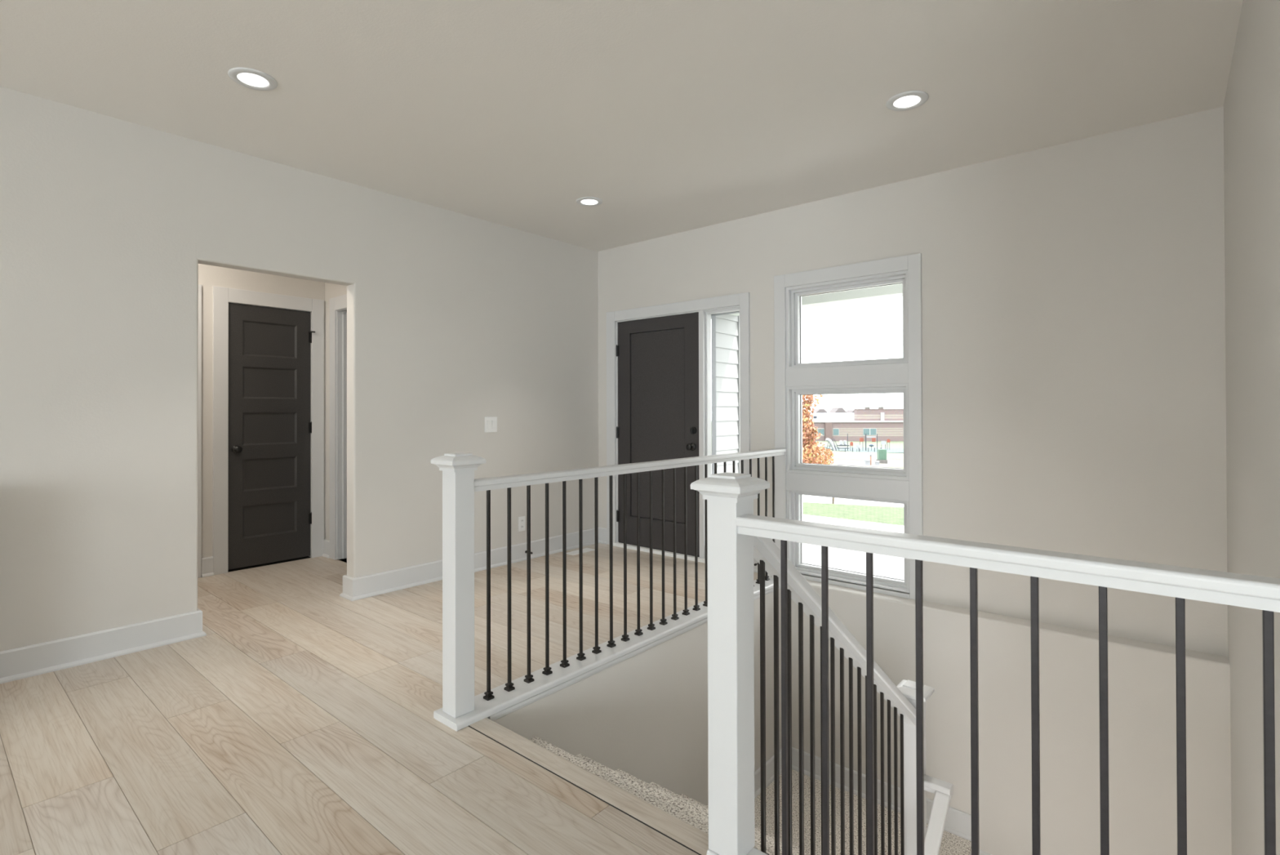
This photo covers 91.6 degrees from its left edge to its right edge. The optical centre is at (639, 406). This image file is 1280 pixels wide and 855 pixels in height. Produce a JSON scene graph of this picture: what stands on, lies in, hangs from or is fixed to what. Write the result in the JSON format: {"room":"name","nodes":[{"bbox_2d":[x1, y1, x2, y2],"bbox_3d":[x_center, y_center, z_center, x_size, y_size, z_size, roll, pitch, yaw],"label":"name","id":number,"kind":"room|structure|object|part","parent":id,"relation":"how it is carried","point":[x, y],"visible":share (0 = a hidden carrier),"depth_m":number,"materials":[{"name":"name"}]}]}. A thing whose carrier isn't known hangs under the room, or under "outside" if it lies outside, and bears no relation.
{"room":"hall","nodes":[
{"label":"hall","id":0,"kind":"room"},
{"bbox_2d":[198,263,324,557],"bbox_3d":[-3.401,-0.095,4.640,0.120,2.740,2.230,0,0,40],"label":"wall","id":1,"kind":"structure","parent":0,"point":[209,276],"depth_m":4.72,"materials":[{"name":"white paint"}]},
{"bbox_2d":[197,284,201,577],"bbox_3d":[-3.317,0.180,4.632,0.020,2.190,0.088,0,0,40],"label":"trim","id":2,"kind":"structure","parent":1,"relation":"attached to","point":[199,401],"depth_m":4.65,"materials":[{"name":"white paint"}]},
{"bbox_2d":[201,538,329,577],"bbox_3d":[-3.310,1.204,4.544,0.128,0.140,2.010,0,0,40],"label":"baseboard","id":3,"kind":"structure","parent":1,"relation":"attached to","point":[206,562],"depth_m":4.70,"materials":[{"name":"white paint"}]},
{"bbox_2d":[212,285,324,574],"bbox_3d":[-3.000,0.180,5.052,0.177,2.192,0.811,0,0,40],"label":"door","id":4,"kind":"structure","parent":1,"relation":"in","point":[268,482],"depth_m":5.02,"materials":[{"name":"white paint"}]},
{"bbox_3d":[-3.118,0.331,4.825,0.066,0.064,0.064,0,0,40],"label":"knob","id":5,"kind":"part","parent":4,"relation":"part of","materials":[{"name":"black metal"}]},
{"bbox_3d":[-2.997,0.908,5.039,0.030,0.257,0.397,0,0,40],"label":"panel","id":6,"kind":"part","parent":4,"relation":"part of","materials":[{"name":"paint"}]},
{"bbox_3d":[-2.998,0.539,5.041,0.030,0.254,0.397,0,0,40],"label":"panel","id":7,"kind":"part","parent":4,"relation":"part of","materials":[{"name":"paint"}]},
{"bbox_3d":[-2.999,0.175,5.043,0.030,0.259,0.397,0,0,40],"label":"panel","id":8,"kind":"part","parent":4,"relation":"part of","materials":[{"name":"paint"}]},
{"bbox_3d":[-3.000,-0.190,5.045,0.030,0.252,0.397,0,0,40],"label":"panel","id":9,"kind":"part","parent":4,"relation":"part of","materials":[{"name":"paint"}]},
{"bbox_3d":[-3.001,-0.540,5.047,0.030,0.277,0.397,0,0,40],"label":"panel","id":10,"kind":"part","parent":4,"relation":"part of","materials":[{"name":"paint"}]},
{"bbox_3d":[-3.025,0.230,5.072,0.111,2.092,0.626,0,0,40],"label":"frame","id":11,"kind":"part","parent":4,"relation":"part of","materials":[{"name":"white paint"}]},
{"bbox_2d":[0,85,598,651],"bbox_3d":[-2.003,-0.102,4.058,0.115,2.740,4.850,0,0,40],"label":"wall","id":12,"kind":"structure","parent":0,"point":[455,321],"depth_m":3.40,"materials":[{"name":"white paint"}]},
{"bbox_2d":[0,608,206,684],"bbox_3d":[-3.005,1.193,2.841,0.145,0.140,1.704,0,0,40],"label":"baseboard","id":13,"kind":"structure","parent":12,"relation":"attached to","point":[23,662],"depth_m":3.10,"materials":[{"name":"white paint"}]},
{"bbox_2d":[339,527,599,600],"bbox_3d":[-1.189,1.201,5.007,0.175,0.140,2.342,0,0,40],"label":"baseboard","id":14,"kind":"structure","parent":12,"relation":"attached to","point":[373,584],"depth_m":4.51,"materials":[{"name":"white paint"}]},
{"bbox_2d":[484,416,497,432],"bbox_3d":[-1.178,0.140,4.930,0.014,0.122,0.118,0,0,40],"label":"light switch","id":15,"kind":"object","parent":12,"relation":"attached to","point":[491,422],"visible":1,"depth_m":4.93,"materials":[{"name":"white plastic"}]},
{"bbox_2d":[518,515,524,531],"bbox_3d":[-0.979,0.970,5.162,0.009,0.120,0.070,0,0,40],"label":"wall outlet","id":16,"kind":"object","parent":12,"relation":"attached to","point":[521,519],"visible":1,"depth_m":5.15,"materials":[{"name":"white plastic"}]},
{"bbox_2d":[324,282,346,540],"bbox_3d":[-2.168,-0.097,4.978,1.325,2.740,0.120,0,0,40],"label":"wall","id":17,"kind":"structure","parent":0,"point":[331,290],"depth_m":5.33,"materials":[{"name":"white paint"}]},
{"bbox_2d":[329,293,346,559],"bbox_3d":[-2.179,0.177,4.976,1.052,2.192,0.140,0,0,40],"label":"trim","id":18,"kind":"structure","parent":17,"relation":"attached to","point":[338,304],"depth_m":5.22,"materials":[{"name":"white paint"}]},
{"bbox_2d":[0,542,765,854],"bbox_3d":[-1.569,1.377,0.834,14.900,0.260,9.200,0,0,40],"label":"floor","id":19,"kind":"structure","parent":0,"point":[302,721],"depth_m":2.40,"materials":[{"name":"brown wood"}]},
{"bbox_2d":[566,547,595,555],"bbox_3d":[-0.522,1.269,5.456,0.106,0.006,0.270,0,0,40],"label":"floor vent","id":20,"kind":"object","parent":19,"relation":"in","point":[586,549],"visible":0.81,"depth_m":5.45,"materials":[{"name":"white plastic"}]},
{"bbox_2d":[468,717,708,854],"bbox_3d":[0.243,1.256,1.729,2.322,0.024,0.089,0,0,40],"label":"trim","id":21,"kind":"structure","parent":19,"relation":"on","point":[675,828],"depth_m":2.03,"materials":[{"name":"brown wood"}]},
{"bbox_2d":[706,514,1279,854],"bbox_3d":[0.669,0.765,1.365,1.194,0.949,0.100,0,0,40],"label":"guard railing","id":22,"kind":"object","parent":21,"relation":"on","point":[1250,591],"visible":0.97,"depth_m":1.27,"materials":[{"name":"white paint"}]},
{"bbox_2d":[690,471,769,854],"bbox_3d":[0.252,0.703,1.725,0.159,1.032,0.159,0,0,40],"label":"newel post","id":23,"kind":"object","parent":22,"relation":"attached to","point":[728,495],"visible":1,"depth_m":1.69,"materials":[{"name":"white paint"}]},
{"bbox_3d":[0.671,1.228,1.362,1.194,0.024,0.100,0,0,40],"label":"board","id":24,"kind":"part","parent":22,"relation":"part of","materials":[{"name":"white paint"}]},
{"bbox_3d":[0.697,0.314,1.330,1.102,0.046,0.066,0,0,40],"label":"handrail","id":25,"kind":"part","parent":22,"relation":"part of","materials":[{"name":"white paint"}]},
{"bbox_2d":[529,736,971,854],"bbox_3d":[1.098,2.599,2.733,2.329,2.659,2.595,0,0,40],"label":"staircase","id":26,"kind":"structure","parent":19,"relation":"attached to","point":[682,806],"depth_m":3.63,"materials":[{"name":"carpet"}]},
{"bbox_2d":[753,535,915,854],"bbox_3d":[0.794,1.311,2.440,0.066,2.122,1.691,0,0,40],"label":"stair railing","id":27,"kind":"object","parent":26,"relation":"on","point":[766,553],"visible":0.87,"depth_m":2.36,"materials":[{"name":"white paint"}]},
{"bbox_3d":[0.793,0.910,2.442,0.066,1.320,1.691,0,0,40],"label":"handrail","id":28,"kind":"part","parent":27,"relation":"part of","materials":[{"name":"white paint"}]},
{"bbox_2d":[896,679,934,854],"bbox_3d":[1.372,1.976,3.115,0.156,1.171,0.156,0,0,40],"label":"newel post","id":29,"kind":"object","parent":26,"relation":"on","point":[908,687],"visible":0.63,"depth_m":3.09,"materials":[{"name":"white paint"}]},
{"bbox_2d":[924,774,953,854],"bbox_3d":[1.097,2.281,2.617,0.130,0.902,1.171,0,0,40],"label":"stair handrail","id":30,"kind":"object","parent":29,"relation":"attached to","point":[943,790],"visible":0.92,"depth_m":2.94,"materials":[{"name":"white paint"}]},
{"bbox_2d":[0,0,1243,251],"bbox_3d":[-1.512,-1.568,0.928,15.100,0.150,9.400,0,0,40],"label":"ceiling","id":31,"kind":"structure","parent":0,"point":[678,116],"depth_m":2.85,"materials":[{"name":"white paint"}]},
{"bbox_2d":[227,66,277,90],"bbox_3d":[-1.746,-1.478,2.810,0.190,0.010,0.190,0,0,40],"label":"recessed light","id":32,"kind":"object","parent":31,"relation":"in","point":[249,77],"visible":1,"depth_m":2.80,"materials":[{"name":"white paint"}]},
{"bbox_2d":[576,196,602,206],"bbox_3d":[-0.363,-1.472,4.465,0.190,0.010,0.190,0,0,40],"label":"recessed light","id":33,"kind":"object","parent":31,"relation":"in","point":[584,201],"visible":1,"depth_m":4.45,"materials":[{"name":"white paint"}]},
{"bbox_2d":[885,90,928,111],"bbox_3d":[1.297,-1.485,3.025,0.190,0.010,0.190,0,0,40],"label":"recessed light","id":34,"kind":"object","parent":31,"relation":"in","point":[906,100],"visible":1,"depth_m":3.01,"materials":[{"name":"white paint"}]},
{"bbox_2d":[493,587,781,805],"bbox_3d":[0.172,2.723,3.519,0.100,2.870,2.595,0,0,40],"label":"wall","id":35,"kind":"structure","parent":0,"point":[644,716],"depth_m":3.35,"materials":[{"name":"white paint"}]},
{"bbox_2d":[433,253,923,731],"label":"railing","id":36,"kind":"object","parent":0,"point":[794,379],"depth_m":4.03,"materials":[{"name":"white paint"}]},
{"bbox_2d":[430,452,485,717],"bbox_3d":[-0.734,0.708,2.515,0.156,1.038,0.156,0,0,40],"label":"newel post","id":37,"kind":"object","parent":36,"relation":"on","point":[458,468],"visible":1,"depth_m":2.48,"materials":[{"name":"white paint"}]},
{"bbox_3d":[0.150,1.244,3.542,0.168,0.028,2.846,0,0,40],"label":"board","id":38,"kind":"part","parent":36,"relation":"part of","materials":[{"name":"white paint"}]},
{"bbox_3d":[0.149,0.796,3.545,0.168,0.981,2.846,0,0,40],"label":"guard railing","id":39,"kind":"part","parent":36,"relation":"part of","materials":[{"name":"white wood"}]},
{"bbox_3d":[0.174,0.329,3.586,0.066,0.046,2.716,0,0,40],"label":"handrail","id":40,"kind":"part","parent":36,"relation":"part of","materials":[{"name":"white paint"}]},
{"bbox_3d":[0.211,1.272,3.510,0.028,0.028,2.564,0,0,40],"label":"cove moulding","id":41,"kind":"part","parent":36,"relation":"part of","materials":[{"name":"white paint"}]},
{"bbox_3d":[1.472,-0.587,4.402,0.875,0.603,0.165,0,0,40],"label":"frame","id":42,"kind":"part","parent":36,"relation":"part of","materials":[{"name":"white paint"}]},
{"bbox_3d":[1.474,0.166,4.398,0.875,0.635,0.165,0,0,40],"label":"frame","id":43,"kind":"part","parent":36,"relation":"part of","materials":[{"name":"white paint"}]},
{"bbox_3d":[1.476,0.917,4.393,0.875,0.605,0.165,0,0,40],"label":"frame","id":44,"kind":"part","parent":36,"relation":"part of","materials":[{"name":"white paint"}]},
{"bbox_2d":[715,314,740,473],"bbox_3d":[0.409,-0.108,7.080,0.260,3.373,2.519,0,0,40],"label":"wall","id":45,"kind":"structure","parent":0,"point":[727,326],"depth_m":7.71,"materials":[{"name":"grey paint"}]},
{"bbox_2d":[598,106,1227,656],"bbox_3d":[1.345,0.041,4.517,4.630,3.040,0.180,0,0,40],"label":"wall","id":46,"kind":"structure","parent":0,"point":[1073,292],"depth_m":3.56,"materials":[{"name":"white paint"}]},
{"bbox_2d":[606,292,750,563],"bbox_3d":[0.309,0.203,5.343,1.510,2.168,0.229,0,0,40],"label":"door","id":47,"kind":"structure","parent":46,"relation":"in","point":[661,358],"depth_m":5.37,"materials":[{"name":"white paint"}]},
{"bbox_3d":[0.155,0.160,5.437,0.596,1.636,0.024,0,0,40],"label":"panel","id":48,"kind":"part","parent":47,"relation":"part of","materials":[{"name":"paint"}]},
{"bbox_3d":[0.415,0.332,5.146,0.066,0.066,0.068,0,0,40],"label":"knob","id":49,"kind":"part","parent":47,"relation":"part of","materials":[{"name":"black metal"}]},
{"bbox_3d":[0.716,0.188,5.051,0.324,1.916,0.007,0,0,40],"label":"sidelight pane","id":50,"kind":"part","parent":47,"relation":"part of","materials":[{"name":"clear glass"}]},
{"bbox_3d":[0.738,0.233,5.080,0.346,2.025,0.065,0,0,40],"label":"frame","id":51,"kind":"part","parent":47,"relation":"part of","materials":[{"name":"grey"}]},
{"bbox_2d":[599,527,768,574],"bbox_3d":[0.300,1.198,5.261,1.830,0.140,0.030,0,0,40],"label":"baseboard","id":52,"kind":"structure","parent":46,"relation":"attached to","point":[602,531],"depth_m":5.79,"materials":[{"name":"white paint"}]},
{"bbox_2d":[729,283,902,315],"bbox_3d":[2.536,-1.353,5.316,6.000,0.370,2.569,0,0,40],"label":"porch roof","id":53,"kind":"structure","parent":46,"relation":"attached to","point":[891,291],"depth_m":6.71,"materials":[{"name":"grey paint"}]},
{"bbox_2d":[791,579,1231,854],"bbox_3d":[1.940,2.698,3.803,2.431,2.913,0.125,0,0,40],"label":"wall","id":54,"kind":"structure","parent":0,"point":[1142,674],"depth_m":3.44,"materials":[{"name":"white paint"}]},
{"bbox_2d":[754,746,991,854],"bbox_3d":[1.623,2.586,3.353,2.331,0.327,0.973,0,0,40],"label":"baseboard","id":55,"kind":"structure","parent":54,"relation":"attached to","point":[958,823],"depth_m":4.11,"materials":[{"name":"white paint"}]},
{"bbox_2d":[1223,0,1279,854],"bbox_3d":[2.119,1.323,1.992,0.200,5.640,3.025,0,0,40],"label":"wall","id":56,"kind":"structure","parent":0,"point":[1251,104],"depth_m":2.11,"materials":[{"name":"white paint"}]},
{"label":"outside","id":57,"kind":"structure","parent":0,"visible":0},
{"bbox_2d":[814,440,903,454],"bbox_3d":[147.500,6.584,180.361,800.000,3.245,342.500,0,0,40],"label":"field","id":58,"kind":"structure","parent":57,"point":[900,444],"depth_m":112.24,"materials":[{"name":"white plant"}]},
{"bbox_2d":[810,408,828,413],"bbox_3d":[80.070,5.434,278.471,8.200,9.100,9.800,0,0,0],"label":"house","id":59,"kind":"structure","parent":58,"relation":"on","point":[815,411],"depth_m":273.56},
{"bbox_2d":[828,407,846,413],"bbox_3d":[92.834,5.233,292.472,7.800,9.600,9.800,0,0,0],"label":"house","id":60,"kind":"structure","parent":58,"relation":"on","point":[833,409],"depth_m":287.60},
{"bbox_2d":[803,406,903,440],"bbox_3d":[48.563,4.729,162.824,74.300,9.300,26.700,0,0,0],"label":"school building","id":61,"kind":"structure","parent":58,"relation":"on","point":[888,424],"depth_m":149.97,"materials":[{"name":"brick"}]},
{"bbox_3d":[43.617,6.065,149.926,1.400,1.500,0.080,0,0,0],"label":"pane","id":62,"kind":"part","parent":61,"relation":"part of","materials":[{"name":"clear glass"}]},
{"bbox_3d":[47.217,6.055,149.926,1.300,1.500,0.080,0,0,0],"label":"pane","id":63,"kind":"part","parent":61,"relation":"part of","materials":[{"name":"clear glass"}]},
{"bbox_3d":[54.542,6.035,149.926,1.450,1.500,0.080,0,0,0],"label":"pane","id":64,"kind":"part","parent":61,"relation":"part of","materials":[{"name":"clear glass"}]},
{"bbox_3d":[56.167,6.030,149.926,1.400,1.500,0.080,0,0,0],"label":"pane","id":65,"kind":"part","parent":61,"relation":"part of","materials":[{"name":"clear glass"}]},
{"bbox_3d":[58.957,2.381,151.438,0.900,2.000,0.300,0,0,0],"label":"door","id":66,"kind":"part","parent":61,"relation":"part of","materials":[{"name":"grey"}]},
{"bbox_2d":[824,446,903,453],"bbox_3d":[27.084,5.056,72.995,8.775,0.088,11.065,0,0,6],"label":"pad","id":67,"kind":"object","parent":58,"relation":"on","point":[893,450],"visible":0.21,"depth_m":73.00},
{"bbox_2d":[825,437,839,450],"bbox_3d":[21.857,4.309,70.975,1.569,1.490,0.720,0,0,0],"label":"slide","id":68,"kind":"object","parent":67,"relation":"on","point":[831,442],"visible":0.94,"depth_m":70.72,"materials":[{"name":"white plastic"}]},
{"bbox_2d":[836,433,848,450],"bbox_3d":[23.154,4.024,70.977,1.150,1.950,0.800,0,0,0],"label":"platform","id":69,"kind":"object","parent":67,"relation":"on","point":[840,441],"visible":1,"depth_m":70.78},
{"bbox_2d":[865,433,877,450],"bbox_3d":[26.417,4.040,70.977,1.576,1.900,0.676,0,0,0],"label":"climbing frame","id":70,"kind":"object","parent":67,"relation":"on","point":[873,437],"visible":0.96,"depth_m":70.88,"materials":[{"name":"metal"}]},
{"bbox_2d":[880,440,885,448],"bbox_3d":[27.742,4.436,70.950,0.570,1.100,0.101,0,0,0],"label":"board","id":71,"kind":"object","parent":67,"relation":"on","point":[882,442],"visible":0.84,"depth_m":70.89,"materials":[{"name":"white"}]},
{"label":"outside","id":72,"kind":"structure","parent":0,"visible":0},
{"bbox_2d":[802,502,903,525],"bbox_3d":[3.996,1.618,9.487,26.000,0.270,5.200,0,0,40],"label":"lawn","id":73,"kind":"structure","parent":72,"point":[881,514],"depth_m":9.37,"materials":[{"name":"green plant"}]},
{"bbox_2d":[802,514,904,579],"bbox_3d":[2.605,1.453,5.411,5.250,0.260,2.819,0,0,40],"label":"porch slab","id":74,"kind":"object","parent":73,"relation":"on","point":[847,559],"visible":0.02,"depth_m":5.51,"materials":[{"name":"concrete"}]},
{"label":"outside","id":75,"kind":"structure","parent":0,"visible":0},
{"bbox_2d":[802,494,903,506],"bbox_3d":[6.854,2.000,14.404,120.000,0.810,15.600,0,0,40],"label":"street","id":76,"kind":"structure","parent":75,"point":[806,498],"depth_m":11.69,"materials":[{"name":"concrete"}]},
{"bbox_2d":[802,394,834,464],"bbox_3d":[3.719,0.790,13.923,1.220,2.702,1.224,0,0,40],"label":"maple tree","id":77,"kind":"object","parent":76,"relation":"on","point":[811,453],"visible":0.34,"depth_m":13.79,"materials":[{"name":"orange plant"}]},
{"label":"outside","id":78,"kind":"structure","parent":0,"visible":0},
{"bbox_2d":[820,451,903,468],"bbox_3d":[24.344,3.422,35.034,180.000,2.077,39.500,0,0,40],"label":"dirt lot","id":79,"kind":"structure","parent":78,"point":[856,459],"depth_m":37.86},
{"bbox_2d":[863,458,870,465],"bbox_3d":[10.577,2.697,28.984,0.224,0.500,0.224,0,0,0],"label":"utility pedestal","id":80,"kind":"object","parent":79,"relation":"on","point":[867,461],"visible":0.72,"depth_m":28.88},
{"bbox_2d":[875,448,887,463],"bbox_3d":[12.427,2.566,31.985,0.440,0.780,0.380,0,0,0],"label":"utility box","id":81,"kind":"object","parent":79,"relation":"on","point":[881,453],"visible":0.83,"depth_m":31.81,"materials":[{"name":"green metal"}]},
{"bbox_3d":[12.427,2.455,31.823,0.340,0.400,0.010,0,0,0],"label":"door","id":82,"kind":"part","parent":81,"relation":"part of","materials":[{"name":"green metal"}]}
]}

